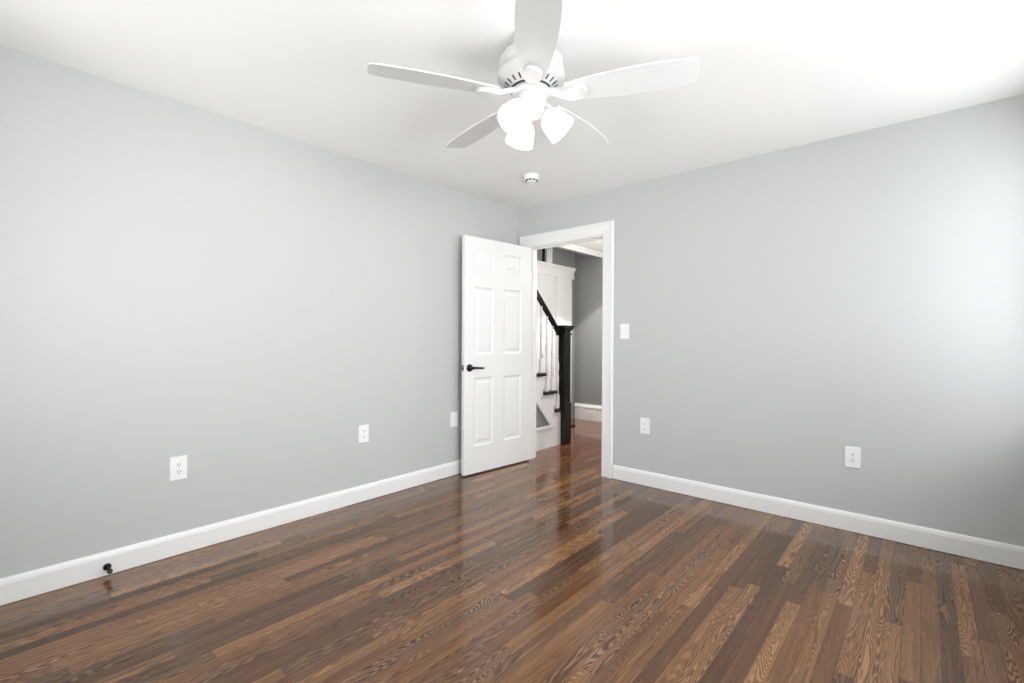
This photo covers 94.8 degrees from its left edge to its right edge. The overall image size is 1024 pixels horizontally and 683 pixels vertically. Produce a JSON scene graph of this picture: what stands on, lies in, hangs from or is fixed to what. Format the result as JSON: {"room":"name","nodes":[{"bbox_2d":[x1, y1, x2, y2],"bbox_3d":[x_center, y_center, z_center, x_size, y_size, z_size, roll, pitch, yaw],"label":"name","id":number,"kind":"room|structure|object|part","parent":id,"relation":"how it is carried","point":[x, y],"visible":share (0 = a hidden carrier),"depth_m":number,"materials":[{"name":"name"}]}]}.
{"room":"empty bedroom","nodes":[
{"label":"empty bedroom","id":0,"kind":"room"},
{"bbox_2d":[0,45,517,578],"bbox_3d":[-1.335,-0.072,3.167,0.120,2.440,4.080,1,1,41],"label":"wall","id":1,"kind":"structure","parent":0,"point":[238,299],"depth_m":2.60,"materials":[{"name":"grey paint"}]},
{"bbox_2d":[103,563,112,573],"bbox_3d":[-1.960,1.107,2.288,0.082,0.033,0.033,1,1,41],"label":"door stop","id":2,"kind":"object","parent":1,"relation":"attached to","point":[107,566],"visible":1,"depth_m":2.30,"materials":[{"name":"black rubber"}]},
{"bbox_3d":[-1.966,1.107,2.294,0.066,0.033,0.033,1,1,41],"label":"stem","id":3,"kind":"part","parent":2,"relation":"part of","materials":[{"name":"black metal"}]},
{"bbox_2d":[170,455,186,480],"bbox_3d":[-1.801,0.684,2.545,0.009,0.126,0.080,1,1,41],"label":"electrical outlet","id":4,"kind":"object","parent":1,"relation":"attached to","point":[178,465],"visible":1,"depth_m":2.54,"materials":[{"name":"white plastic"}]},
{"bbox_2d":[175,469,182,474],"bbox_3d":[-1.799,0.704,2.543,0.003,0.027,0.034,1,1,41],"label":"receptacle","id":5,"kind":"object","parent":4,"relation":"attached to","point":[177,471],"depth_m":2.54,"materials":[{"name":"white plastic"}]},
{"bbox_2d":[175,462,182,466],"bbox_3d":[-1.799,0.665,2.542,0.003,0.027,0.034,1,1,41],"label":"receptacle","id":6,"kind":"object","parent":4,"relation":"attached to","point":[177,464],"depth_m":2.54,"materials":[{"name":"white plastic"}]},
{"bbox_2d":[0,460,460,605],"bbox_3d":[-1.289,1.089,3.130,0.016,0.113,4.080,1,1,41],"label":"baseboard","id":7,"kind":"structure","parent":1,"relation":"attached to","point":[17,587],"depth_m":2.59,"materials":[{"name":"white paint"}]},
{"bbox_2d":[359,424,368,442],"bbox_3d":[-1.066,0.664,3.387,0.009,0.126,0.080,1,1,41],"label":"electrical outlet","id":8,"kind":"object","parent":1,"relation":"attached to","point":[363,429],"visible":1,"depth_m":3.38,"materials":[{"name":"white plastic"}]},
{"bbox_2d":[450,411,457,426],"bbox_3d":[-0.496,0.666,4.039,0.008,0.126,0.080,1,1,41],"label":"blank plate","id":9,"kind":"object","parent":1,"relation":"attached to","point":[453,415],"visible":1,"depth_m":4.03,"materials":[{"name":"white plastic"}]},
{"bbox_2d":[0,418,1023,682],"bbox_3d":[0.504,1.187,3.092,4.770,0.060,6.680,1,1,41],"label":"floor","id":10,"kind":"structure","parent":0,"point":[535,570],"depth_m":2.10,"materials":[{"name":"brown wood"}]},
{"bbox_2d":[536,289,574,450],"bbox_3d":[0.120,0.217,5.322,0.924,1.846,0.837,1,1,41],"label":"staircase","id":11,"kind":"structure","parent":10,"relation":"on","point":[553,423],"depth_m":5.13,"materials":[{"name":"white paint"}]},
{"bbox_3d":[0.273,0.668,4.943,0.003,0.482,0.438,1,1,41],"label":"triangle panel","id":12,"kind":"part","parent":11,"relation":"part of","materials":[{"name":"grey paint"}]},
{"bbox_3d":[0.296,0.689,4.944,0.022,0.485,0.470,1,1,41],"label":"panel moulding","id":13,"kind":"part","parent":11,"relation":"part of","materials":[{"name":"white paint"}]},
{"bbox_3d":[0.340,-0.371,5.007,0.050,0.664,0.656,1,1,41],"label":"handrail","id":14,"kind":"part","parent":11,"relation":"part of","materials":[{"name":"black wood"}]},
{"bbox_3d":[0.578,0.482,5.283,0.178,1.322,0.178,1,1,41],"label":"newel post","id":15,"kind":"part","parent":11,"relation":"part of","materials":[{"name":"black wood"}]},
{"bbox_2d":[0,0,1023,209],"bbox_3d":[0.069,-1.317,1.918,3.920,0.080,4.350,1,1,41],"label":"ceiling","id":16,"kind":"structure","parent":0,"point":[774,75],"depth_m":2.18,"materials":[{"name":"white paint"}]},
{"bbox_2d":[523,173,539,182],"bbox_3d":[0.151,-1.262,3.658,0.127,0.052,0.127,1,1,41],"label":"smoke detector","id":17,"kind":"object","parent":16,"relation":"attached to","point":[528,177],"visible":1,"depth_m":3.62,"materials":[{"name":"white plastic"}]},
{"bbox_2d":[367,0,699,152],"bbox_3d":[0.091,-1.057,2.008,1.267,0.442,1.243,1,1,41],"label":"ceiling fan","id":18,"kind":"object","parent":16,"relation":"hanging from","point":[531,70],"visible":1,"depth_m":1.87,"materials":[{"name":"white metal"}]},
{"bbox_3d":[-0.303,-1.026,1.846,0.505,0.006,0.149,0,12,-18],"label":"blade","id":19,"kind":"part","parent":18,"relation":"part of","materials":[{"name":"white wood"}]},
{"bbox_3d":[-0.159,-1.029,2.297,0.149,0.006,0.505,-15,9,-35],"label":"blade","id":20,"kind":"part","parent":18,"relation":"part of","materials":[{"name":"white wood"}]},
{"bbox_3d":[0.016,-0.902,1.880,0.125,0.134,0.134,1,1,41],"label":"lamp shade","id":21,"kind":"part","parent":18,"relation":"part of","materials":[{"name":"white glass"}]},
{"bbox_3d":[0.023,-0.916,1.893,0.054,0.068,0.066,1,1,41],"label":"bulb","id":22,"kind":"part","parent":18,"relation":"part of","materials":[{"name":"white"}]},
{"bbox_3d":[0.041,-0.903,2.082,0.134,0.134,0.130,1,1,41],"label":"lamp shade","id":23,"kind":"part","parent":18,"relation":"part of","materials":[{"name":"white glass"}]},
{"bbox_3d":[0.081,-1.023,1.570,0.149,0.006,0.505,12,0,0],"label":"blade","id":24,"kind":"part","parent":18,"relation":"part of","materials":[{"name":"white wood"}]},
{"bbox_3d":[0.195,-0.902,1.968,0.134,0.134,0.132,1,1,41],"label":"lamp shade","id":25,"kind":"part","parent":18,"relation":"part of","materials":[{"name":"white glass"}]},
{"bbox_3d":[0.314,-1.027,2.299,0.149,0.006,0.505,-14,-8,35],"label":"blade","id":26,"kind":"part","parent":18,"relation":"part of","materials":[{"name":"white wood"}]},
{"bbox_3d":[0.463,-1.023,1.850,0.505,0.006,0.149,0,-12,18],"label":"blade","id":27,"kind":"part","parent":18,"relation":"part of","materials":[{"name":"white wood"}]},
{"bbox_2d":[537,247,574,418],"bbox_3d":[0.152,-0.555,6.181,0.150,3.380,2.180,1,1,41],"label":"wall","id":28,"kind":"structure","parent":0,"point":[559,257],"depth_m":6.90,"materials":[{"name":"grey paint"}]},
{"bbox_2d":[542,249,544,261],"bbox_3d":[0.428,-1.615,6.356,0.020,1.100,0.040,1,1,41],"label":"trim","id":29,"kind":"structure","parent":28,"relation":"attached to","point":[543,250],"depth_m":6.34,"materials":[{"name":"black wood"}]},
{"bbox_2d":[545,248,551,262],"bbox_3d":[0.508,-1.614,6.435,0.036,1.103,0.125,1,1,41],"label":"trim","id":30,"kind":"structure","parent":28,"relation":"attached to","point":[548,251],"depth_m":6.40,"materials":[{"name":"white paint"}]},
{"bbox_2d":[537,261,575,405],"bbox_3d":[0.356,0.037,6.254,0.070,2.196,1.675,1,1,41],"label":"door","id":31,"kind":"structure","parent":28,"relation":"in","point":[554,281],"depth_m":6.53,"materials":[{"name":"white paint"}]},
{"bbox_3d":[0.342,0.115,6.266,0.034,2.040,1.555,1,1,41],"label":"casing","id":32,"kind":"part","parent":31,"relation":"part of","materials":[{"name":"white paint"}]},
{"bbox_2d":[553,247,600,258],"bbox_3d":[0.532,-1.709,5.847,0.085,1.065,2.180,1,1,41],"label":"wall","id":33,"kind":"structure","parent":0,"point":[561,248],"depth_m":6.23,"materials":[{"name":"grey paint"}]},
{"bbox_2d":[558,244,602,257],"bbox_3d":[0.621,-1.206,5.857,0.042,0.060,2.050,1,1,41],"label":"crown molding","id":34,"kind":"structure","parent":33,"relation":"attached to","point":[571,247],"depth_m":6.22,"materials":[{"name":"white paint"}]},
{"bbox_2d":[573,240,602,252],"bbox_3d":[1.625,-1.265,4.894,2.850,0.080,2.180,1,1,41],"label":"ceiling","id":35,"kind":"structure","parent":0,"point":[597,245],"depth_m":6.06,"materials":[{"name":"white paint"}]},
{"bbox_2d":[574,253,602,417],"bbox_3d":[2.161,-0.545,5.974,3.450,3.380,0.150,1,1,41],"label":"wall","id":36,"kind":"structure","parent":0,"point":[589,270],"depth_m":6.80,"materials":[{"name":"grey paint"}]},
{"bbox_2d":[574,403,601,421],"bbox_3d":[2.104,1.030,5.912,3.130,0.230,0.026,1,1,41],"label":"baseboard","id":37,"kind":"structure","parent":36,"relation":"attached to","point":[581,409],"depth_m":6.79,"materials":[{"name":"white paint"}]},
{"bbox_2d":[587,411,594,416],"bbox_3d":[1.131,1.038,6.748,0.126,0.080,0.009,1,1,41],"label":"electrical outlet","id":38,"kind":"object","parent":37,"relation":"attached to","point":[589,413],"visible":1,"depth_m":6.74,"materials":[{"name":"white plastic"}]},
{"bbox_2d":[518,94,1023,546],"bbox_3d":[1.466,-0.061,3.510,3.890,2.440,0.120,1,1,41],"label":"wall","id":39,"kind":"structure","parent":0,"point":[785,310],"depth_m":2.93,"materials":[{"name":"grey paint"}]},
{"bbox_2d":[520,220,613,478],"bbox_3d":[0.500,0.064,4.340,1.026,2.170,0.142,1,1,41],"label":"door frame","id":40,"kind":"structure","parent":39,"relation":"attached to","point":[605,229],"depth_m":4.02,"materials":[{"name":"white paint"}]},
{"bbox_2d":[461,235,530,475],"bbox_3d":[-0.122,0.118,4.259,0.828,2.034,0.145,0,1,-44],"label":"door","id":41,"kind":"structure","parent":40,"relation":"attached to","point":[496,275],"depth_m":4.21,"materials":[{"name":"white paint"}]},
{"bbox_3d":[-0.343,0.225,3.987,0.066,0.066,0.051,0,1,-44],"label":"handle","id":42,"kind":"part","parent":41,"relation":"part of","materials":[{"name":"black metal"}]},
{"bbox_2d":[620,324,628,338],"bbox_3d":[0.927,-0.083,3.889,0.080,0.126,0.017,1,1,41],"label":"light switch","id":43,"kind":"object","parent":39,"relation":"attached to","point":[624,328],"visible":1,"depth_m":3.89,"materials":[{"name":"white plastic"}]},
{"bbox_2d":[640,418,649,433],"bbox_3d":[1.065,0.677,3.776,0.080,0.126,0.009,1,1,41],"label":"electrical outlet","id":44,"kind":"object","parent":39,"relation":"attached to","point":[644,422],"visible":1,"depth_m":3.77,"materials":[{"name":"white plastic"}]},
{"bbox_2d":[613,465,1023,569],"bbox_3d":[1.809,1.103,3.123,2.546,0.113,0.016,1,1,41],"label":"baseboard","id":45,"kind":"structure","parent":39,"relation":"attached to","point":[1005,554],"depth_m":2.91,"materials":[{"name":"white paint"}]},
{"bbox_2d":[845,446,860,468],"bbox_3d":[2.087,0.709,2.884,0.080,0.126,0.009,1,1,41],"label":"electrical outlet","id":46,"kind":"object","parent":39,"relation":"attached to","point":[852,454],"visible":1,"depth_m":2.88,"materials":[{"name":"white plastic"}]}
]}

